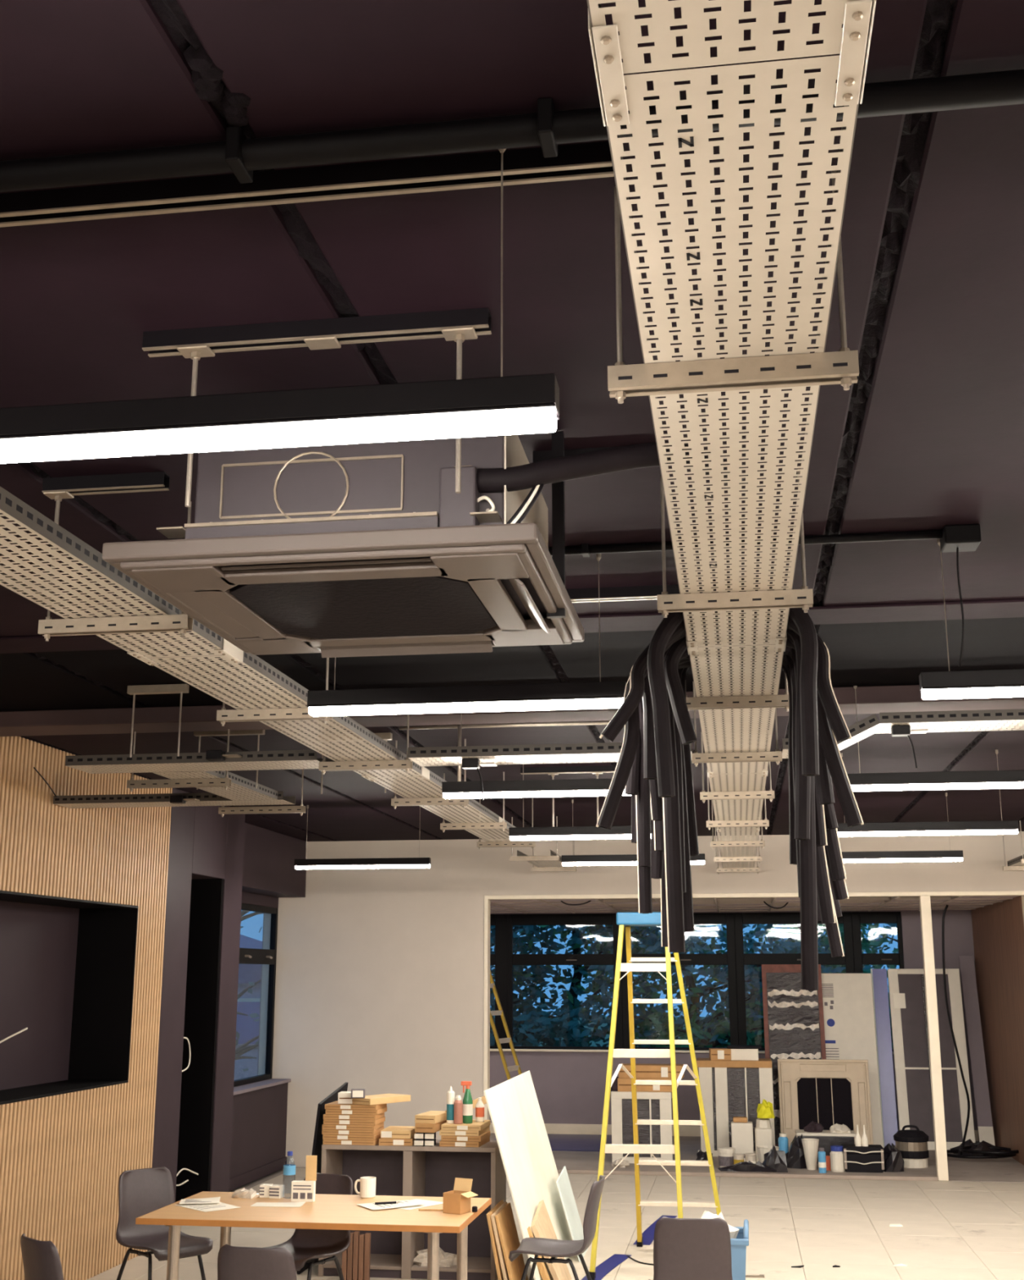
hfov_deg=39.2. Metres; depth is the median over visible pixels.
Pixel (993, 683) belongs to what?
linear pendant
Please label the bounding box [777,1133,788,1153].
spray can
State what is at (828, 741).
tube
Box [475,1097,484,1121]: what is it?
bottle
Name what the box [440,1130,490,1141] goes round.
cardboard box
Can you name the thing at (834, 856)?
tube
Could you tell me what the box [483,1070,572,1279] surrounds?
board
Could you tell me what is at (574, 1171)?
trim
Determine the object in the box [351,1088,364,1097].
carton
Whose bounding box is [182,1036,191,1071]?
door handle
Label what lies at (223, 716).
hanger
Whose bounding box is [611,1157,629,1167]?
plastic wrap
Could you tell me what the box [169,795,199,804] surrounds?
outlet box
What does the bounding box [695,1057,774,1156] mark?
cabinet
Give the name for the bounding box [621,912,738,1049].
window
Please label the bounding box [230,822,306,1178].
wall
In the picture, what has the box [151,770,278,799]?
cable tray
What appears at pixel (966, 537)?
conduit
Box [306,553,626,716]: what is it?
linear pendant
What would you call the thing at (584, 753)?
cable tray
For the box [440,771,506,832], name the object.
hanger
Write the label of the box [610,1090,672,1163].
cabinet
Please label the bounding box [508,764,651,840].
linear pendant
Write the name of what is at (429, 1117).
cardboard box
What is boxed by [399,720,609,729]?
conduit
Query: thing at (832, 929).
tube
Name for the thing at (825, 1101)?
grille
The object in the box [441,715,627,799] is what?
linear pendant
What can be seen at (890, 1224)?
scrap
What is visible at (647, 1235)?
floor strip
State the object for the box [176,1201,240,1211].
paper sheet
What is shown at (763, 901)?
cable
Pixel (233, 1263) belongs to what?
chair
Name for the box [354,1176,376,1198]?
mug
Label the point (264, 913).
wall
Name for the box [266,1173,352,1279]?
chair
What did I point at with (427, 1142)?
carton
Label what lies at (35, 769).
cable
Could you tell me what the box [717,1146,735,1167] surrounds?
tub
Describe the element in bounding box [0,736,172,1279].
wall
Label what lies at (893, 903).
ceiling
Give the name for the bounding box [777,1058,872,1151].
fireplace surround
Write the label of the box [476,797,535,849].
hanger
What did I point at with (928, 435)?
ceiling
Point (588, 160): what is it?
conduit
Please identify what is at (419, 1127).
cardboard box
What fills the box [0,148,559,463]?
linear pendant
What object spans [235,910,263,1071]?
tree
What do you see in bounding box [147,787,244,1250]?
door
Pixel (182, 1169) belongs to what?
cable
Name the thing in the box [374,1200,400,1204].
pen
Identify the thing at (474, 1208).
reel
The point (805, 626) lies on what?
tube
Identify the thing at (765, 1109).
cloth
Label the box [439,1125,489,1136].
cardboard box
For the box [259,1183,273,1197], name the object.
carton
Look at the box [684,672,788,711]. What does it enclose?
hanger
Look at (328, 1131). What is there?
cardboard box
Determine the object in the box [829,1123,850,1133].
cloth
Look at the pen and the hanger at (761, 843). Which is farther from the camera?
the hanger at (761, 843)
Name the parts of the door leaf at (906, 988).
rail, rail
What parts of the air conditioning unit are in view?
corner plate, corner plate, frame, corner plate, corner plate, plate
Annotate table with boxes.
[135,1191,491,1279]
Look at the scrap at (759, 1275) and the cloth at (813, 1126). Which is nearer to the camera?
the scrap at (759, 1275)
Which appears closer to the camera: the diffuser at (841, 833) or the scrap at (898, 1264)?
the diffuser at (841, 833)
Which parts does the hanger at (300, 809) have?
rod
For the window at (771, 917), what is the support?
in the wall at (569, 1086)
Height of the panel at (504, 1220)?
0.488 m
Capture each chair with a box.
[20,1233,63,1279]
[115,1166,213,1279]
[217,1244,297,1279]
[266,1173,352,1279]
[508,1174,604,1279]
[648,1216,732,1279]
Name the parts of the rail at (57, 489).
rod, clamp plate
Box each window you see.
[233,902,278,1086]
[489,914,502,1048]
[507,913,622,1049]
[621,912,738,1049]
[733,911,854,1050]
[851,911,903,1051]
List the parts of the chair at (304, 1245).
leg, cross rail, leg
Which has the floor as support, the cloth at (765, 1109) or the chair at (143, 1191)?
the chair at (143, 1191)
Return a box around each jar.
[825,1155,830,1170]
[829,1145,844,1172]
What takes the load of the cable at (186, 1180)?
attached to the door at (193, 1116)
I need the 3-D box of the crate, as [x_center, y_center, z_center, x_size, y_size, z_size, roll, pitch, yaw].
[3.242,5.236,14.837,0.600,0.300,0.340,-2,-13,9]
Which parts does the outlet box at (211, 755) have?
clip plate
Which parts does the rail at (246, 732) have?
rod, rail, rod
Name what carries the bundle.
on the floor
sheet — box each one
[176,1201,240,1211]
[250,1201,305,1206]
[356,1200,426,1209]
[394,1198,443,1209]
[493,1133,611,1151]
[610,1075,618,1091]
[949,1138,1003,1155]
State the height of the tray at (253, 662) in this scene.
0.050 m
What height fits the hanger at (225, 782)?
0.410 m
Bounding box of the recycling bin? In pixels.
[729,1218,748,1279]
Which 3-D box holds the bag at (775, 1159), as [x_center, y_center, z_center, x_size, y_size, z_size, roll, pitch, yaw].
[2.549,5.062,14.020,0.271,0.268,0.158,-2,-13,9]
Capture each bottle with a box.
[282,1151,295,1198]
[460,1080,472,1123]
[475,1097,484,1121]
[854,1124,861,1146]
[861,1124,867,1146]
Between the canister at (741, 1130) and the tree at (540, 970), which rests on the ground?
the tree at (540, 970)
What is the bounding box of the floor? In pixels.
[87,1133,1023,1279]
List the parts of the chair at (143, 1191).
leg, leg, leg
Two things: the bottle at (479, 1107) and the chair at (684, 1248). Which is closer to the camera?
the chair at (684, 1248)
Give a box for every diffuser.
[0,406,556,463]
[294,864,430,869]
[308,697,623,716]
[442,789,627,799]
[509,834,651,840]
[561,860,704,866]
[837,829,1017,836]
[842,857,962,862]
[850,782,1023,791]
[921,686,1023,699]
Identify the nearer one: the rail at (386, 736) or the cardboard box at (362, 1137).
the rail at (386, 736)
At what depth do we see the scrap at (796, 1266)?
9.47 m
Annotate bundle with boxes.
[341,1231,370,1279]
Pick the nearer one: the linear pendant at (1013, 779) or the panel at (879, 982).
the linear pendant at (1013, 779)
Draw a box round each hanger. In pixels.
[37,501,192,641]
[126,728,231,791]
[216,657,332,726]
[217,768,306,817]
[318,714,412,774]
[391,738,468,808]
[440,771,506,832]
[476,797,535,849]
[607,170,858,404]
[657,468,813,617]
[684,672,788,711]
[691,680,782,766]
[699,730,774,803]
[706,774,768,830]
[710,800,764,848]
[713,817,761,863]
[715,833,759,874]
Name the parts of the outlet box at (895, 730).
clip plate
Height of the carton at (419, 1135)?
0.040 m
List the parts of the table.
leg, leg, mounting plate, leg, leg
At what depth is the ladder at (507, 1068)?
15.87 m
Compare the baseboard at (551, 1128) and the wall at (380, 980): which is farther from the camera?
the baseboard at (551, 1128)
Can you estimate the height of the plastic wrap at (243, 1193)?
0.048 m
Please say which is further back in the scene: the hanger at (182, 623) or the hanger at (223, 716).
the hanger at (223, 716)
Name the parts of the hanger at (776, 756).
rod, rod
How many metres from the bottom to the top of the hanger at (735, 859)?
0.410 m
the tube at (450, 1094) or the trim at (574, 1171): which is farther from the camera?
the trim at (574, 1171)
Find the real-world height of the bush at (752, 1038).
2.077 m
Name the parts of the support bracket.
rod, clamp plate, clamp plate, rod, clamp plate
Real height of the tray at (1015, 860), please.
0.050 m
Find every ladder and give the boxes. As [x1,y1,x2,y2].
[489,969,521,1079]
[588,911,720,1279]
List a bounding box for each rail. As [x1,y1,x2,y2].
[41,471,169,578]
[127,684,189,757]
[193,729,265,789]
[319,732,391,794]
[520,765,616,826]
[533,446,617,462]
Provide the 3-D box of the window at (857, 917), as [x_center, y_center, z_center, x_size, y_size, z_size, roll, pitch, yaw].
[4.431,4.107,17.307,0.585,1.640,0.109,-2,-13,9]
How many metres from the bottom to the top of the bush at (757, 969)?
2.529 m
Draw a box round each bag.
[695,1149,713,1161]
[717,1160,777,1172]
[762,1144,787,1172]
[785,1134,806,1168]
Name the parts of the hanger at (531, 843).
rod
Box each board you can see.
[296,1081,347,1274]
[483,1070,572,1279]
[527,1226,550,1279]
[530,1200,571,1279]
[555,1165,587,1262]
[760,964,826,1146]
[821,973,883,1147]
[958,955,995,1146]
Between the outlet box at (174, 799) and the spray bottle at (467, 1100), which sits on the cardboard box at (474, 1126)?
the spray bottle at (467, 1100)
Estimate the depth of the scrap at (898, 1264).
9.52 m
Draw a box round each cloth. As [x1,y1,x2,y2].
[756,1098,774,1118]
[803,1120,823,1132]
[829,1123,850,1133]
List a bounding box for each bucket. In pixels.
[755,1145,778,1163]
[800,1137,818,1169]
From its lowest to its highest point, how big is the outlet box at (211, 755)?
0.045 m
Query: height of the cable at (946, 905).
2.608 m
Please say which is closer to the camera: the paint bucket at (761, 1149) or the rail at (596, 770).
the rail at (596, 770)
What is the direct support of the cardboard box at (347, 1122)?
on the cardboard box at (337, 1126)
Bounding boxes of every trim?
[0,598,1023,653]
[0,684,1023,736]
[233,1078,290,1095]
[483,890,1023,1119]
[489,1048,893,1053]
[502,914,507,1048]
[556,1168,937,1181]
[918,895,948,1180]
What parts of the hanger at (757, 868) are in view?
rod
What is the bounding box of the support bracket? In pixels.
[142,307,491,506]
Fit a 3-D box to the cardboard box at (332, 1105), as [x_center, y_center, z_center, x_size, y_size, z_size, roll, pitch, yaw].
[-1.036,3.091,9.541,0.350,0.030,0.272,-2,-13,10]
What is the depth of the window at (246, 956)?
14.68 m
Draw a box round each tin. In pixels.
[733,1153,744,1164]
[744,1152,755,1163]
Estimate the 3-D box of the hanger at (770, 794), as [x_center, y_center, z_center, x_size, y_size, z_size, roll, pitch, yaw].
[1.286,0.726,8.240,0.420,0.410,0.043,-2,-13,9]
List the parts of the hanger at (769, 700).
rod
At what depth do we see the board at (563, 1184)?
9.95 m
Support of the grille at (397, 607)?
attached to the air conditioning unit
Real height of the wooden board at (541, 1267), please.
0.390 m
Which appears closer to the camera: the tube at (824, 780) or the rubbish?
the tube at (824, 780)
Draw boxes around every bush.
[489,994,611,1049]
[581,983,764,1050]
[724,966,892,1047]
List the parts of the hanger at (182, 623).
rod, rod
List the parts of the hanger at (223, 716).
rod, rod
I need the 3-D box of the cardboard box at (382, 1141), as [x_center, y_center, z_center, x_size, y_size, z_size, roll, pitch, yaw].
[-0.747,3.290,9.449,0.220,0.042,0.262,-1,-13,4]
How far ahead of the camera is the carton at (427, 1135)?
9.30 m
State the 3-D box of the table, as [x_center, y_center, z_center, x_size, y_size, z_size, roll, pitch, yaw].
[-0.968,3.237,7.212,1.600,0.730,0.900,-2,-13,9]
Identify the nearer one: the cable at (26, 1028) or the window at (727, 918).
the cable at (26, 1028)
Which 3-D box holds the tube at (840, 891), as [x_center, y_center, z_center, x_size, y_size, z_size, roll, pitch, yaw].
[0.801,0.442,4.965,0.663,0.904,0.043,-2,-13,9]
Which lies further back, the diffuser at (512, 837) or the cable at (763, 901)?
the cable at (763, 901)
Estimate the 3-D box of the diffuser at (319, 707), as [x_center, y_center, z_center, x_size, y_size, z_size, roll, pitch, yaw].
[-0.154,0.220,4.731,1.055,0.030,0.051,-2,-13,9]
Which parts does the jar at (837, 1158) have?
lid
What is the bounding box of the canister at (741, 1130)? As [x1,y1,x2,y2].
[730,1116,753,1161]
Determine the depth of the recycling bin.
8.09 m
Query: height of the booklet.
0.009 m
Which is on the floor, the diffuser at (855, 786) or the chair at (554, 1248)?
the chair at (554, 1248)
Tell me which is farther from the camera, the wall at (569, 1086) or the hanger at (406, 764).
the wall at (569, 1086)
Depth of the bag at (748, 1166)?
13.88 m
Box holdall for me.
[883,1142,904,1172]
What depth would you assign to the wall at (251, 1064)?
27.36 m
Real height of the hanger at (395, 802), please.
0.410 m
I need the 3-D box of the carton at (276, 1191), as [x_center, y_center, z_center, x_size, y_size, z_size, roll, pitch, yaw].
[-1.248,2.925,7.619,0.061,0.062,0.061,-3,-14,14]
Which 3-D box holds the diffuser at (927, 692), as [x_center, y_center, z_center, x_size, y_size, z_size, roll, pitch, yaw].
[1.845,0.150,4.431,1.122,0.030,0.051,-2,-13,9]
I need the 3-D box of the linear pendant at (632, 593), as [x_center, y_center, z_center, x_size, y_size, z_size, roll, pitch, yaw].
[-0.050,-0.152,5.290,1.340,0.042,0.043,-2,-13,9]
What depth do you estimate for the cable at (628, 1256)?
9.63 m
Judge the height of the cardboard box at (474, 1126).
0.033 m
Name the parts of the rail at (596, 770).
rod, rod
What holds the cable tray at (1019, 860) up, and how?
hanging from the ceiling at (928, 435)
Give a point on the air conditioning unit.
(370, 548)
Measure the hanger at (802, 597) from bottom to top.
0.410 m
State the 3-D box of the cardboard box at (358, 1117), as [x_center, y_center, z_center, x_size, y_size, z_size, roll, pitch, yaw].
[-1.047,3.153,9.528,0.350,0.030,0.272,-2,-13,8]
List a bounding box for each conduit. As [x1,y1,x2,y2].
[0,69,1023,192]
[0,141,613,227]
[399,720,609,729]
[457,725,460,781]
[548,524,981,557]
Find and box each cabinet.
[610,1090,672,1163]
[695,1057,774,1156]
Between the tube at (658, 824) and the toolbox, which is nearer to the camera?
the tube at (658, 824)
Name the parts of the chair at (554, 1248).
leg, leg, leg, leg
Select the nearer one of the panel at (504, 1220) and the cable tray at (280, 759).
the cable tray at (280, 759)
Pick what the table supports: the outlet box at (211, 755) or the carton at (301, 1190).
the carton at (301, 1190)
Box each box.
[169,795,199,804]
[205,750,241,760]
[321,1121,383,1129]
[321,1125,383,1135]
[322,1132,380,1140]
[322,1137,379,1145]
[323,1111,384,1119]
[323,1115,385,1124]
[324,1100,386,1110]
[325,1106,386,1115]
[351,1093,410,1105]
[378,1137,416,1146]
[380,1125,415,1138]
[414,1110,446,1123]
[414,1120,446,1133]
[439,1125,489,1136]
[439,1136,489,1146]
[440,1119,490,1130]
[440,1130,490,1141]
[442,1177,477,1214]
[462,758,497,799]
[617,1077,671,1091]
[618,1063,684,1078]
[708,1048,730,1060]
[726,1044,761,1060]
[890,724,928,768]
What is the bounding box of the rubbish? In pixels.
[701,1210,738,1238]
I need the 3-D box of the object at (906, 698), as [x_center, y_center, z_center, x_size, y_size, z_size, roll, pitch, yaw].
[1.370,0.314,7.191,8.850,0.085,0.300,-2,-13,9]
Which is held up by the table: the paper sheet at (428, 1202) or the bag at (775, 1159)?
the paper sheet at (428, 1202)
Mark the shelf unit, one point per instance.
(398, 1170)
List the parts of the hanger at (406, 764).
rod, rod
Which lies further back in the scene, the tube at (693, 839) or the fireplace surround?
the fireplace surround
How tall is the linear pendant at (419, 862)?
0.525 m
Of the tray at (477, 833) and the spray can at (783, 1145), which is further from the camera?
the spray can at (783, 1145)
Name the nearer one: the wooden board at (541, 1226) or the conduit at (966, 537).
the conduit at (966, 537)
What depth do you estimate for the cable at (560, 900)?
15.13 m
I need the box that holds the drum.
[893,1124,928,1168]
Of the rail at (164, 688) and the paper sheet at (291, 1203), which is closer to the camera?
the rail at (164, 688)
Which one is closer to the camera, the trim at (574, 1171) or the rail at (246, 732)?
the rail at (246, 732)
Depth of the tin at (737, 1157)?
14.13 m
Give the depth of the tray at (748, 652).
5.30 m
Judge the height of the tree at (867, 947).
5.521 m
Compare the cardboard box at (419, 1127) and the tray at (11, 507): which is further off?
the cardboard box at (419, 1127)
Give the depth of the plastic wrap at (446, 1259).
9.20 m
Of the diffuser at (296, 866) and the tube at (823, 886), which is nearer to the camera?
the tube at (823, 886)
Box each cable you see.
[0,1026,27,1043]
[33,767,56,796]
[176,1168,198,1176]
[176,1179,188,1186]
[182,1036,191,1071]
[560,900,591,905]
[626,1254,653,1265]
[763,901,788,908]
[941,904,969,1155]
[946,1145,1018,1158]
[955,547,964,666]
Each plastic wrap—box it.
[231,1187,259,1198]
[413,1247,457,1266]
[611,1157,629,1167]
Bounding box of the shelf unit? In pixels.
[318,1138,506,1279]
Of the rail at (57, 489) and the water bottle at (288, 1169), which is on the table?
the water bottle at (288, 1169)
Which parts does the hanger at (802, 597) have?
rod, rod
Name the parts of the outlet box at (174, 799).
clip plate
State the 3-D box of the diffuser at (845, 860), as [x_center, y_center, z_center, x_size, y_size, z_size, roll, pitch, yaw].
[2.882,1.692,11.045,1.122,0.030,0.051,-2,-13,9]
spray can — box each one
[453,1095,462,1124]
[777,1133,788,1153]
[817,1147,826,1173]
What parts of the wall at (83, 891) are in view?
recess panel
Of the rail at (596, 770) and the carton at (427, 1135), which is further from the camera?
the rail at (596, 770)
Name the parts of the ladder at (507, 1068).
rail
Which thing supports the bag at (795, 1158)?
on the floor
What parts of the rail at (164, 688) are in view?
rod, rail, rod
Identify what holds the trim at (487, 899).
attached to the wall at (380, 980)
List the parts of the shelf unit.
panel, shelf, panel, shelf, rail, panel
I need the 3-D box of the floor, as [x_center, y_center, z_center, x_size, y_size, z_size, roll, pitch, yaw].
[1.327,3.697,7.136,10.047,0.200,21.000,-2,-13,9]
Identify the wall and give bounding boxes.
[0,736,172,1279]
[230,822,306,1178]
[234,1044,257,1079]
[257,831,1023,1167]
[257,912,264,1075]
[489,896,977,1129]
[970,895,1023,1164]
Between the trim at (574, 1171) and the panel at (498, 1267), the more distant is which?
the trim at (574, 1171)
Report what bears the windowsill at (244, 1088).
attached to the wall at (259, 1122)
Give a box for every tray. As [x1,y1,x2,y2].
[0,486,222,657]
[0,486,528,841]
[53,791,295,808]
[65,750,333,773]
[140,644,424,777]
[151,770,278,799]
[367,767,500,822]
[407,742,693,766]
[455,817,528,841]
[509,816,576,871]
[516,849,569,866]
[586,0,872,75]
[586,0,875,867]
[688,636,784,773]
[707,764,766,830]
[716,829,759,867]
[780,708,1023,758]
[780,738,787,758]
[1002,820,1023,871]
[1007,854,1023,866]
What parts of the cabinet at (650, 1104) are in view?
rail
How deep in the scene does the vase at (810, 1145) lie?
14.23 m
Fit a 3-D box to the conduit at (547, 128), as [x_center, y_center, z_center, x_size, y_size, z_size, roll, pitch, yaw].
[-0.525,-0.810,2.418,3.500,0.062,0.076,-2,-13,9]
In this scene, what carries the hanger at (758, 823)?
hanging from the ceiling at (928, 435)
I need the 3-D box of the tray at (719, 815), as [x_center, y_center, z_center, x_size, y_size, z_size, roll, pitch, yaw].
[1.404,1.010,8.934,0.305,0.050,3.015,-2,-13,9]
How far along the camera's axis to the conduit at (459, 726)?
8.01 m
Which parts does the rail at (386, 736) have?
rod, rail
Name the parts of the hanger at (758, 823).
rod, rod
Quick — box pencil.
[418,1208,443,1210]
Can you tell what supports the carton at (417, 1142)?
on the shelf unit
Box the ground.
[493,1015,892,1049]
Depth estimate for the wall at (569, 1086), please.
17.45 m
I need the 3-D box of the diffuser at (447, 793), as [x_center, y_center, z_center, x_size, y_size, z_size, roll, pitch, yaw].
[0.213,0.758,7.101,1.122,0.030,0.051,-2,-13,9]
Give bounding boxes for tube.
[446,1086,454,1123]
[595,624,863,829]
[599,608,851,742]
[624,629,826,846]
[631,663,785,843]
[635,632,846,913]
[637,625,838,866]
[641,610,834,804]
[647,577,819,797]
[649,648,835,924]
[650,654,848,899]
[653,643,821,921]
[660,655,844,957]
[662,648,817,990]
[663,622,810,839]
[673,654,799,897]
[677,666,842,932]
[680,663,796,864]
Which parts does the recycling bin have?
handle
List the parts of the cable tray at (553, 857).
rod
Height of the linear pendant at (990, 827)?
0.525 m
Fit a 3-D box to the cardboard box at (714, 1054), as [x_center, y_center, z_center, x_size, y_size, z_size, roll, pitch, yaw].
[2.263,4.507,15.629,0.220,0.120,0.202,-1,-13,3]
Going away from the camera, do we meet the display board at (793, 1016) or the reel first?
the reel
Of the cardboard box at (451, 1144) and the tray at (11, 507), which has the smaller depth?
the tray at (11, 507)
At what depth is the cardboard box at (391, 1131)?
9.35 m
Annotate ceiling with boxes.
[0,0,1023,841]
[440,833,1019,913]
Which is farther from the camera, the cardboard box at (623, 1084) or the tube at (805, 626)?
the cardboard box at (623, 1084)
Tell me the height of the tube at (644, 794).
0.807 m
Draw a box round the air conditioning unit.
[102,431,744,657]
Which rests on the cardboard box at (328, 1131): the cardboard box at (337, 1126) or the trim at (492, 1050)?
the cardboard box at (337, 1126)
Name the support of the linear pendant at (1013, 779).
hanging from the ceiling at (928, 435)
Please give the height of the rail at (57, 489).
0.295 m
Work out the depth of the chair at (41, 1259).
5.98 m
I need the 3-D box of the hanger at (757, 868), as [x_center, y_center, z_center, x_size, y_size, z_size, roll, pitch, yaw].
[2.211,2.088,14.082,0.420,0.410,0.043,-2,-13,9]
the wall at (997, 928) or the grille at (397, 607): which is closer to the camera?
the grille at (397, 607)
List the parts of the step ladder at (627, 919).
rail, spreader arm, spreader arm, rail, rail, spreader arm, spreader arm, rail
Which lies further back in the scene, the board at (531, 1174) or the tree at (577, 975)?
the tree at (577, 975)
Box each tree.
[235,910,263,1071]
[489,924,611,1045]
[489,924,728,1046]
[524,924,871,1050]
[671,923,897,1048]
[828,923,897,1010]
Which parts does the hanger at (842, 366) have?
rod, rod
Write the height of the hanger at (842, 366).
0.410 m
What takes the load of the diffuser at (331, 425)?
attached to the linear pendant at (502, 405)
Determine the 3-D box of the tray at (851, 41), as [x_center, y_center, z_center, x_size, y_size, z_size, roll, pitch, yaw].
[0.024,-1.021,0.223,0.305,0.050,2.979,-2,-13,9]
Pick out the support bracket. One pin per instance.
(458, 326)
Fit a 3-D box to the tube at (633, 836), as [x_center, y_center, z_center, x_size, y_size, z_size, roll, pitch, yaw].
[0.737,0.429,5.103,0.660,0.820,0.048,-2,-13,9]
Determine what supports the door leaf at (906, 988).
on the floor
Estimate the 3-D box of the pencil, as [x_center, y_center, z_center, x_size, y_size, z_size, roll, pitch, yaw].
[-0.396,2.853,7.190,0.145,0.007,0.008,-1,-13,5]
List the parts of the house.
pane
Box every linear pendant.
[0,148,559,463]
[293,804,431,869]
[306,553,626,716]
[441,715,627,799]
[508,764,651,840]
[561,799,705,866]
[565,584,679,602]
[836,749,1018,836]
[840,792,963,862]
[846,685,1023,791]
[918,538,1023,699]
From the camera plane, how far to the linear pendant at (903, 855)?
11.01 m
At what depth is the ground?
57.62 m
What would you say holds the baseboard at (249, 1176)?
attached to the wall at (259, 1122)
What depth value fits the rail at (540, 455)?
3.85 m
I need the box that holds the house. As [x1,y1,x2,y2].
[235,934,262,1044]
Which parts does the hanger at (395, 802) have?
rod, rod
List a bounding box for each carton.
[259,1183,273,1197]
[269,1184,284,1198]
[290,1155,316,1201]
[337,1091,352,1103]
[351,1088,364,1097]
[413,1132,425,1139]
[413,1138,424,1146]
[422,1132,435,1139]
[422,1137,435,1146]
[444,1095,486,1111]
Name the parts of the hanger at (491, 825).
rod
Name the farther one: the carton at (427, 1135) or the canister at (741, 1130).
the canister at (741, 1130)
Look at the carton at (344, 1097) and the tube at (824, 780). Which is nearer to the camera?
the tube at (824, 780)
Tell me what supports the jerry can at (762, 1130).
on the floor
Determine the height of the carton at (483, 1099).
0.190 m
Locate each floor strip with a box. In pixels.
[581,1253,631,1279]
[633,1214,676,1244]
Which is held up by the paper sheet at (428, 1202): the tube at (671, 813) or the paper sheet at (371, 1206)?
the paper sheet at (371, 1206)
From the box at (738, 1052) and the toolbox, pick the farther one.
the box at (738, 1052)
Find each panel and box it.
[486,1200,503,1279]
[490,1201,509,1279]
[494,1202,528,1279]
[870,968,897,1147]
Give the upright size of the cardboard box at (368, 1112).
0.030 m
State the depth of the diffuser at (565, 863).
11.34 m
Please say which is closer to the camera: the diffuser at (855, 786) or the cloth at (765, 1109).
the diffuser at (855, 786)
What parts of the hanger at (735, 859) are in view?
rod, rod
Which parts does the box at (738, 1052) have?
lid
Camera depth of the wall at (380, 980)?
14.65 m
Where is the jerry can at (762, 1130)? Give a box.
[754,1117,773,1161]
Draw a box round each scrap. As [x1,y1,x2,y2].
[745,1274,764,1277]
[791,1265,804,1267]
[888,1223,902,1226]
[893,1263,906,1266]
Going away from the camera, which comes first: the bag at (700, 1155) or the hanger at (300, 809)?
the hanger at (300, 809)
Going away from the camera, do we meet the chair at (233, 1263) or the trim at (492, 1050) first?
the chair at (233, 1263)
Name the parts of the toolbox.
lid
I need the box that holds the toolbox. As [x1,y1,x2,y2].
[840,1143,884,1172]
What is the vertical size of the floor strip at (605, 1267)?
0.003 m
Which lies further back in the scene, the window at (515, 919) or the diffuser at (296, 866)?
the window at (515, 919)
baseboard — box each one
[229,1156,286,1191]
[489,1122,978,1141]
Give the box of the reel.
[471,1205,477,1212]
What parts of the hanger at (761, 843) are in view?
rod, rod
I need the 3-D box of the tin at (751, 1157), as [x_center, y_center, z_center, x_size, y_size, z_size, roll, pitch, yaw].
[2.350,5.142,14.138,0.114,0.165,0.114,-2,-13,9]
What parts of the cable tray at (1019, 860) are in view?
rod, rod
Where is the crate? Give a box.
[795,1128,855,1164]
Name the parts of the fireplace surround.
corner plate, corner plate, frame, corner plate, corner plate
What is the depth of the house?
30.19 m
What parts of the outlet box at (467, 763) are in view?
clip plate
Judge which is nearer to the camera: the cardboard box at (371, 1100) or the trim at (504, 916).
the cardboard box at (371, 1100)
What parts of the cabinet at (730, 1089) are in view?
rail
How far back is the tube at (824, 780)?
4.46 m
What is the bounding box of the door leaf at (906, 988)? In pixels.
[887,968,975,1150]
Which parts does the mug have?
handle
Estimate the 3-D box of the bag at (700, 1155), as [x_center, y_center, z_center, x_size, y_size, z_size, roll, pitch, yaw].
[1.962,5.279,14.675,0.193,0.143,0.211,-2,-13,9]
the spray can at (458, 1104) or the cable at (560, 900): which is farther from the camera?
the cable at (560, 900)
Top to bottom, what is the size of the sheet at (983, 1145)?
0.153 m
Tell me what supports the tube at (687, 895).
hanging from the cable tray at (851, 41)
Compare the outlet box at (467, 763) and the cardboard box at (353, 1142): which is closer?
the outlet box at (467, 763)
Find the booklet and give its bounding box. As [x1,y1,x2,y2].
[178,1196,220,1204]
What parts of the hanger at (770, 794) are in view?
rod, rod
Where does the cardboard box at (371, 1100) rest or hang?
on the cardboard box at (332, 1105)
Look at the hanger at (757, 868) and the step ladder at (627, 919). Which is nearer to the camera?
the step ladder at (627, 919)
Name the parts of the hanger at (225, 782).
rod, rod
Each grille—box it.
[229,576,497,639]
[796,1077,853,1130]

